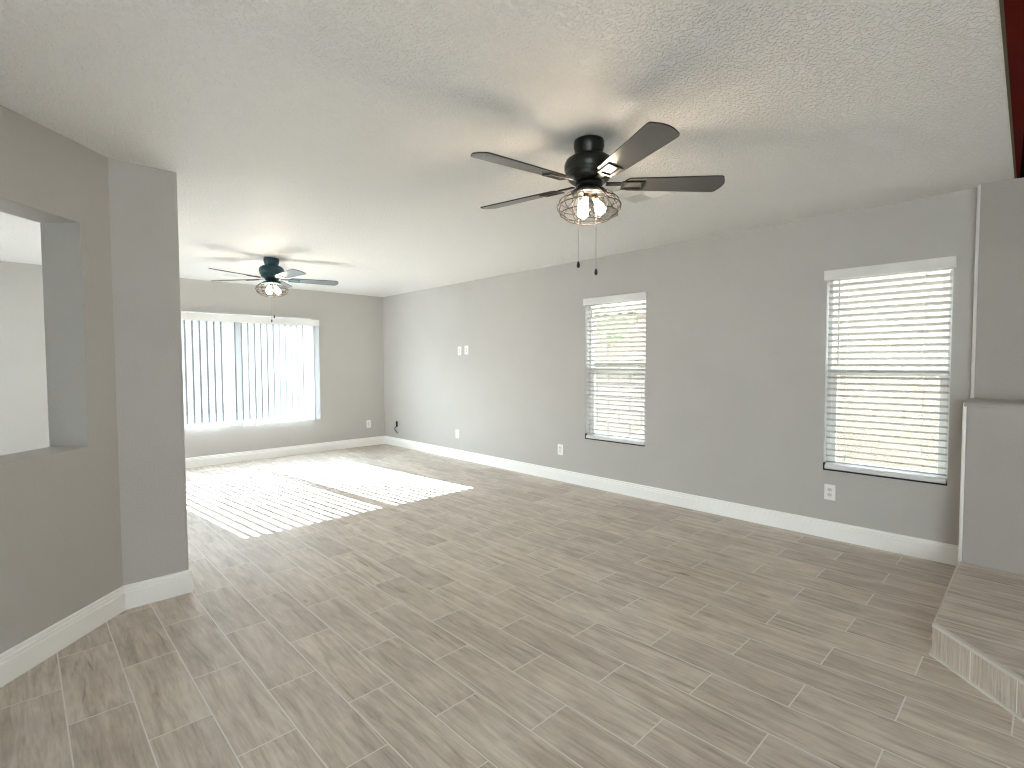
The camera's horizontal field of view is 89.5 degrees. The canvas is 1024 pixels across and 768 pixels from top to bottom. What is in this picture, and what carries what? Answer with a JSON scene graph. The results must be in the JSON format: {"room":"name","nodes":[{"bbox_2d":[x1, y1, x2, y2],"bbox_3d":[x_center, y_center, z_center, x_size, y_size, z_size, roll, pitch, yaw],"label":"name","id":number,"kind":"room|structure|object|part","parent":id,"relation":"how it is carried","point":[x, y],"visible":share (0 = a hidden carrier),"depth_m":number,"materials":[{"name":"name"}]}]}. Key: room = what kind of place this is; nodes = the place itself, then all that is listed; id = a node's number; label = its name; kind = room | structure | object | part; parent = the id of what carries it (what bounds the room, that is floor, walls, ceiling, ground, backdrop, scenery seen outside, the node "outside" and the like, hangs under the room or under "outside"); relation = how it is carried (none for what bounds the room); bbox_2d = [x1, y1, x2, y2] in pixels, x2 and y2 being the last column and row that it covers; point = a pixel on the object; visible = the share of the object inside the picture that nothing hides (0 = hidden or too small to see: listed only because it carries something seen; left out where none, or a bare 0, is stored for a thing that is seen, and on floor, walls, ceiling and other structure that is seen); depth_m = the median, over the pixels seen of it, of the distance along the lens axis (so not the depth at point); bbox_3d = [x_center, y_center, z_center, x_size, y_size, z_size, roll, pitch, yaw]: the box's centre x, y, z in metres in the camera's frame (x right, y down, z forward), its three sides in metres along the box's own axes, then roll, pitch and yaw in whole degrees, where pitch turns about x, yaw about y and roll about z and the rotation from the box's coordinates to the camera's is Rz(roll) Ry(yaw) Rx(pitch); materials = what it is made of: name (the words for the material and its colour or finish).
{"room":"empty living room","nodes":[
{"label":"empty living room","id":0,"kind":"room"},
{"bbox_2d":[0,105,188,653],"bbox_3d":[-2.271,0.099,0.877,0.409,2.440,4.556,0,2,4],"label":"wall partition","id":1,"kind":"structure","parent":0,"point":[96,511],"depth_m":2.65,"materials":[{"name":"beige paint"}]},
{"bbox_2d":[0,569,192,687],"bbox_3d":[-2.262,1.251,0.943,0.445,0.133,4.572,0,2,4],"label":"baseboard","id":2,"kind":"structure","parent":1,"relation":"attached to","point":[14,662],"depth_m":2.58,"materials":[{"name":"white paint"}]},
{"bbox_2d":[0,261,384,457],"bbox_3d":[-4.722,-0.111,6.238,7.025,2.440,0.150,-3,3,-44],"label":"wall","id":3,"kind":"structure","parent":0,"point":[351,341],"depth_m":7.17,"materials":[{"name":"beige paint"}]},
{"bbox_2d":[184,312,309,427],"bbox_3d":[-3.933,-0.198,7.027,2.420,1.500,0.060,-3,3,-44],"label":"window","id":4,"kind":"structure","parent":3,"relation":"in","point":[184,312],"depth_m":7.07,"materials":[{"name":"white plastic"}]},
{"bbox_2d":[181,312,320,429],"bbox_3d":[-3.838,-0.173,6.911,2.555,1.494,0.099,-3,3,-44],"label":"vertical blind","id":5,"kind":"object","parent":4,"relation":"attached to","point":[313,339],"visible":0.63,"depth_m":7.13,"materials":[{"name":"white plastic"}]},
{"bbox_2d":[185,436,384,467],"bbox_3d":[-4.660,1.043,6.227,7.025,0.133,0.014,-3,3,-44],"label":"baseboard","id":6,"kind":"structure","parent":3,"relation":"attached to","point":[192,462],"depth_m":7.46,"materials":[{"name":"white paint"}]},
{"bbox_2d":[366,420,370,427],"bbox_3d":[-2.343,0.654,8.441,0.076,0.120,0.008,-3,3,-44],"label":"wall outlet","id":7,"kind":"object","parent":3,"relation":"attached to","point":[368,422],"visible":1,"depth_m":8.44,"materials":[{"name":"white plastic"}]},
{"bbox_2d":[0,0,1013,296],"bbox_3d":[-0.903,-1.242,2.204,7.325,0.120,11.195,-3,3,-44],"label":"ceiling","id":8,"kind":"structure","parent":0,"point":[333,140],"depth_m":2.25,"materials":[{"name":"white paint"}]},
{"bbox_2d":[222,272,256,277],"bbox_3d":[-3.346,-1.337,6.348,0.310,0.010,0.310,-3,3,-44],"label":"ceiling vent","id":9,"kind":"object","parent":8,"relation":"in","point":[228,273],"visible":0.86,"depth_m":6.35,"materials":[{"name":"white paint"}]},
{"bbox_2d":[209,257,337,321],"bbox_3d":[-2.466,-0.976,5.364,1.277,0.659,1.244,-3,3,-44],"label":"ceiling fan","id":10,"kind":"object","parent":8,"relation":"hanging from","point":[270,271],"visible":1,"depth_m":5.33,"materials":[{"name":"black metal"}]},
{"bbox_3d":[-2.923,-1.095,5.438,0.493,0.006,0.142,0,14,7],"label":"blade","id":11,"kind":"part","parent":10,"relation":"part of","materials":[{"name":"wood"}]},
{"bbox_3d":[-2.684,-1.078,5.004,0.142,0.006,0.493,14,8,24],"label":"blade","id":12,"kind":"part","parent":10,"relation":"part of","materials":[{"name":"wood"}]},
{"bbox_2d":[266,284,271,292],"bbox_3d":[-2.511,-0.994,5.341,0.067,0.109,0.060,-3,3,-44],"label":"bulb","id":13,"kind":"object","parent":10,"relation":"attached to","point":[269,288],"depth_m":5.33,"materials":[{"name":"glass"}]},
{"bbox_3d":[-2.505,-1.055,5.387,0.176,0.028,0.176,-3,3,-44],"label":"light plate","id":14,"kind":"part","parent":10,"relation":"part of","materials":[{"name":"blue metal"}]},
{"bbox_2d":[273,284,280,293],"bbox_3d":[-2.458,-0.997,5.404,0.071,0.109,0.053,-3,3,-44],"label":"bulb","id":15,"kind":"object","parent":10,"relation":"attached to","point":[275,285],"depth_m":5.39,"materials":[{"name":"glass"}]},
{"bbox_3d":[-2.584,-1.111,5.799,0.142,0.006,0.493,-13,5,-10],"label":"blade","id":16,"kind":"part","parent":10,"relation":"part of","materials":[{"name":"wood"}]},
{"bbox_3d":[-2.197,-1.084,5.097,0.493,0.006,0.142,2,-9,43],"label":"blade","id":17,"kind":"part","parent":10,"relation":"part of","materials":[{"name":"wood"}]},
{"bbox_3d":[-2.135,-1.105,5.588,0.493,0.006,0.142,-2,-9,-29],"label":"blade","id":18,"kind":"part","parent":10,"relation":"part of","materials":[{"name":"wood"}]},
{"bbox_2d":[471,121,724,274],"bbox_3d":[0.343,-0.873,2.566,1.263,0.659,1.268,-3,3,-44],"label":"ceiling fan","id":19,"kind":"object","parent":8,"relation":"hanging from","point":[589,168],"visible":1,"depth_m":2.49,"materials":[{"name":"black metal"}]},
{"bbox_3d":[0.042,-1.000,2.813,0.493,0.006,0.142,1,15,36],"label":"blade","id":20,"kind":"part","parent":19,"relation":"part of","materials":[{"name":"grey wood"}]},
{"bbox_3d":[0.040,-0.979,2.318,0.493,0.006,0.142,-2,15,-36],"label":"blade","id":21,"kind":"part","parent":19,"relation":"part of","materials":[{"name":"grey wood"}]},
{"bbox_3d":[0.330,-0.779,2.573,0.002,0.337,0.003,-3,3,-44],"label":"pull chain","id":22,"kind":"part","parent":19,"relation":"part of","materials":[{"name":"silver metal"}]},
{"bbox_2d":[578,193,588,212],"bbox_3d":[0.354,-0.890,2.531,0.073,0.109,0.052,-3,3,-44],"label":"bulb","id":23,"kind":"object","parent":19,"relation":"attached to","point":[582,209],"depth_m":2.52,"materials":[{"name":"glass"}]},
{"bbox_2d":[579,198,588,218],"bbox_3d":[0.367,-0.894,2.614,0.052,0.109,0.072,-3,3,-44],"label":"bulb","id":24,"kind":"object","parent":19,"relation":"attached to","point":[581,215],"depth_m":2.61,"materials":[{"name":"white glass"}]},
{"bbox_3d":[0.382,-0.951,2.566,0.176,0.028,0.176,-3,3,-44],"label":"light plate","id":25,"kind":"part","parent":19,"relation":"part of","materials":[{"name":"black metal"}]},
{"bbox_2d":[591,194,605,214],"bbox_3d":[0.430,-0.892,2.563,0.060,0.109,0.066,-3,3,-44],"label":"bulb","id":26,"kind":"object","parent":19,"relation":"attached to","point":[599,210],"depth_m":2.55,"materials":[{"name":"glass"}]},
{"bbox_3d":[0.513,-1.008,2.965,0.142,0.006,0.493,-12,-1,18],"label":"blade","id":27,"kind":"part","parent":19,"relation":"part of","materials":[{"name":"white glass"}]},
{"bbox_3d":[0.511,-0.975,2.164,0.142,0.006,0.493,12,-1,-18],"label":"blade","id":28,"kind":"part","parent":19,"relation":"part of","materials":[{"name":"grey wood"}]},
{"bbox_3d":[0.803,-0.993,2.563,0.493,0.006,0.142,0,-10,0],"label":"blade","id":29,"kind":"part","parent":19,"relation":"part of","materials":[{"name":"grey wood"}]},
{"bbox_2d":[609,189,675,203],"bbox_3d":[0.835,-1.231,3.330,0.310,0.010,0.310,-3,3,-44],"label":"ceiling vent","id":30,"kind":"object","parent":8,"relation":"in","point":[634,197],"visible":0.59,"depth_m":3.36,"materials":[{"name":"white paint"}]},
{"bbox_2d":[0,444,1023,767],"bbox_3d":[-0.892,1.305,2.309,7.325,0.100,11.195,-3,3,-44],"label":"floor","id":31,"kind":"structure","parent":0,"point":[380,605],"depth_m":2.46,"materials":[{"name":"beige tile"}]},
{"bbox_2d":[929,562,1023,722],"bbox_3d":[2.873,1.190,1.734,1.589,0.146,2.258,-3,3,-44],"label":"raised hearth","id":32,"kind":"object","parent":31,"relation":"on","point":[978,623],"visible":1,"depth_m":2.31,"materials":[{"name":"beige tile"}]},
{"bbox_2d":[383,188,976,544],"bbox_3d":[1.691,-0.077,4.739,0.150,2.440,11.195,-3,3,-44],"label":"wall","id":33,"kind":"structure","parent":0,"point":[737,331],"depth_m":4.61,"materials":[{"name":"beige paint"}]},
{"bbox_2d":[558,444,562,454],"bbox_3d":[0.547,0.743,5.854,0.008,0.120,0.076,-3,3,-44],"label":"wall outlet","id":34,"kind":"object","parent":33,"relation":"attached to","point":[560,446],"visible":1,"depth_m":5.85,"materials":[{"name":"white plastic"}]},
{"bbox_2d":[585,306,644,446],"bbox_3d":[1.090,-0.149,5.342,0.127,1.502,0.738,-3,3,-44],"label":"window","id":35,"kind":"structure","parent":33,"relation":"in","point":[591,367],"depth_m":5.58,"materials":[{"name":"white plastic"}]},
{"bbox_2d":[583,292,646,444],"bbox_3d":[1.058,-0.154,5.312,0.079,1.496,0.766,-3,3,-44],"label":"horizontal blind","id":36,"kind":"object","parent":35,"relation":"attached to","point":[641,296],"visible":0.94,"depth_m":5.29,"materials":[{"name":"white plastic"}]},
{"bbox_3d":[1.070,0.577,5.351,0.054,0.032,0.723,-3,3,-44],"label":"rail","id":37,"kind":"part","parent":36,"relation":"part of","materials":[{"name":"white plastic"}]},
{"bbox_3d":[1.207,-0.137,5.138,0.002,1.410,0.003,-3,3,-44],"label":"ladder cord","id":38,"kind":"part","parent":36,"relation":"part of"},
{"bbox_3d":[1.115,0.201,5.379,0.042,0.740,0.682,-3,3,-44],"label":"sash","id":39,"kind":"part","parent":35,"relation":"part of","materials":[{"name":"glass"}]},
{"bbox_2d":[385,436,957,565],"bbox_3d":[0.407,1.030,6.009,0.014,0.133,7.345,-3,3,-44],"label":"baseboard","id":40,"kind":"structure","parent":33,"relation":"attached to","point":[931,550],"depth_m":4.45,"materials":[{"name":"white paint"}]},
{"bbox_2d":[824,484,835,500],"bbox_3d":[2.410,0.820,3.915,0.008,0.120,0.076,-3,3,-44],"label":"wall outlet","id":41,"kind":"object","parent":33,"relation":"attached to","point":[829,490],"visible":1,"depth_m":3.91,"materials":[{"name":"white plastic"}]},
{"bbox_2d":[823,267,953,485],"bbox_3d":[2.671,-0.088,3.696,0.127,1.502,0.730,-3,3,-44],"label":"window","id":42,"kind":"structure","parent":33,"relation":"in","point":[942,382],"depth_m":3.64,"materials":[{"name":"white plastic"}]},
{"bbox_3d":[2.696,0.262,3.733,0.042,0.740,0.674,-3,3,-44],"label":"sash","id":43,"kind":"part","parent":42,"relation":"part of","materials":[{"name":"white plastic"}]},
{"bbox_2d":[824,256,956,483],"bbox_3d":[2.639,-0.093,3.665,0.079,1.496,0.758,-3,3,-44],"label":"horizontal blind","id":44,"kind":"object","parent":42,"relation":"attached to","point":[942,263],"visible":1,"depth_m":3.64,"materials":[{"name":"white plastic"}]},
{"bbox_3d":[2.474,-0.088,3.819,0.002,1.410,0.003,-3,3,-44],"label":"ladder cord","id":45,"kind":"part","parent":44,"relation":"part of","materials":[{"name":"white fabric"}]},
{"bbox_3d":[2.511,-0.089,3.854,0.002,1.410,0.003,-3,3,-44],"label":"ladder cord","id":46,"kind":"part","parent":44,"relation":"part of","materials":[{"name":"white fabric"}]},
{"bbox_3d":[2.651,0.638,3.704,0.054,0.032,0.715,-3,3,-44],"label":"rail","id":47,"kind":"part","parent":44,"relation":"part of","materials":[{"name":"white plastic"}]},
{"bbox_3d":[2.786,-0.076,3.494,0.002,1.410,0.003,-3,3,-44],"label":"ladder cord","id":48,"kind":"part","parent":44,"relation":"part of","materials":[{"name":"white fabric"}]},
{"bbox_3d":[2.823,-0.077,3.530,0.002,1.410,0.003,-3,3,-44],"label":"ladder cord","id":49,"kind":"part","parent":44,"relation":"part of","materials":[{"name":"white fabric"}]},
{"bbox_2d":[962,177,1023,574],"bbox_3d":[3.587,0.012,2.371,0.395,2.440,2.250,-3,3,-44],"label":"wall","id":50,"kind":"structure","parent":0,"point":[993,509],"depth_m":3.08,"materials":[{"name":"beige paint"}]},
{"bbox_2d":[958,185,980,561],"bbox_3d":[2.800,-0.017,3.160,0.351,2.440,0.023,-2,3,-43],"label":"trim","id":51,"kind":"structure","parent":50,"relation":"attached to","point":[978,186],"depth_m":3.22,"materials":[{"name":"white paint"}]},
{"bbox_2d":[999,0,1023,178],"bbox_3d":[0.695,-1.121,0.497,6.971,0.016,0.410,-3,3,-45],"label":"trim","id":52,"kind":"structure","parent":50,"relation":"attached to","point":[1011,11],"depth_m":1.94,"materials":[{"name":"red wood"}]},
{"label":"outside","id":53,"kind":"structure","parent":0,"visible":0},
{"bbox_3d":[4.326,0.978,11.127,12.425,0.020,18.000,-3,3,-44],"label":"ground","id":54,"kind":"structure","parent":53,"visible":0},
{"bbox_2d":[594,303,639,358],"bbox_3d":[2.871,-1.007,15.753,1.997,3.631,1.934,-3,3,-44],"label":"tree","id":55,"kind":"object","parent":54,"relation":"on","point":[598,319],"visible":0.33,"depth_m":15.66,"materials":[{"name":"grey plant"}]},
{"bbox_2d":[594,358,645,437],"bbox_3d":[-0.978,0.262,10.861,0.280,1.520,11.000,-3,3,-44],"label":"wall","id":56,"kind":"structure","parent":54,"relation":"on","point":[629,362],"depth_m":7.95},
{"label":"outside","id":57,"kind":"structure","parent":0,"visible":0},
{"bbox_2d":[186,408,304,424],"bbox_3d":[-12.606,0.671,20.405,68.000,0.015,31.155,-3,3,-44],"label":"ground","id":58,"kind":"structure","parent":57,"point":[292,408],"depth_m":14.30,"materials":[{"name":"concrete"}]},
{"bbox_2d":[183,320,304,414],"bbox_3d":[-13.104,-1.709,16.478,24.800,5.100,8.800,-3,3,-44],"label":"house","id":59,"kind":"structure","parent":58,"relation":"on","point":[184,325],"depth_m":15.56,"materials":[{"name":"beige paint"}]},
{"bbox_2d":[594,301,645,358],"bbox_3d":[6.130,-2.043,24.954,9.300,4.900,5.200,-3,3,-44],"label":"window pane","id":60,"kind":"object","parent":58,"relation":"on","point":[627,303],"visible":0.12,"depth_m":20.94,"materials":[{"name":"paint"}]}
]}

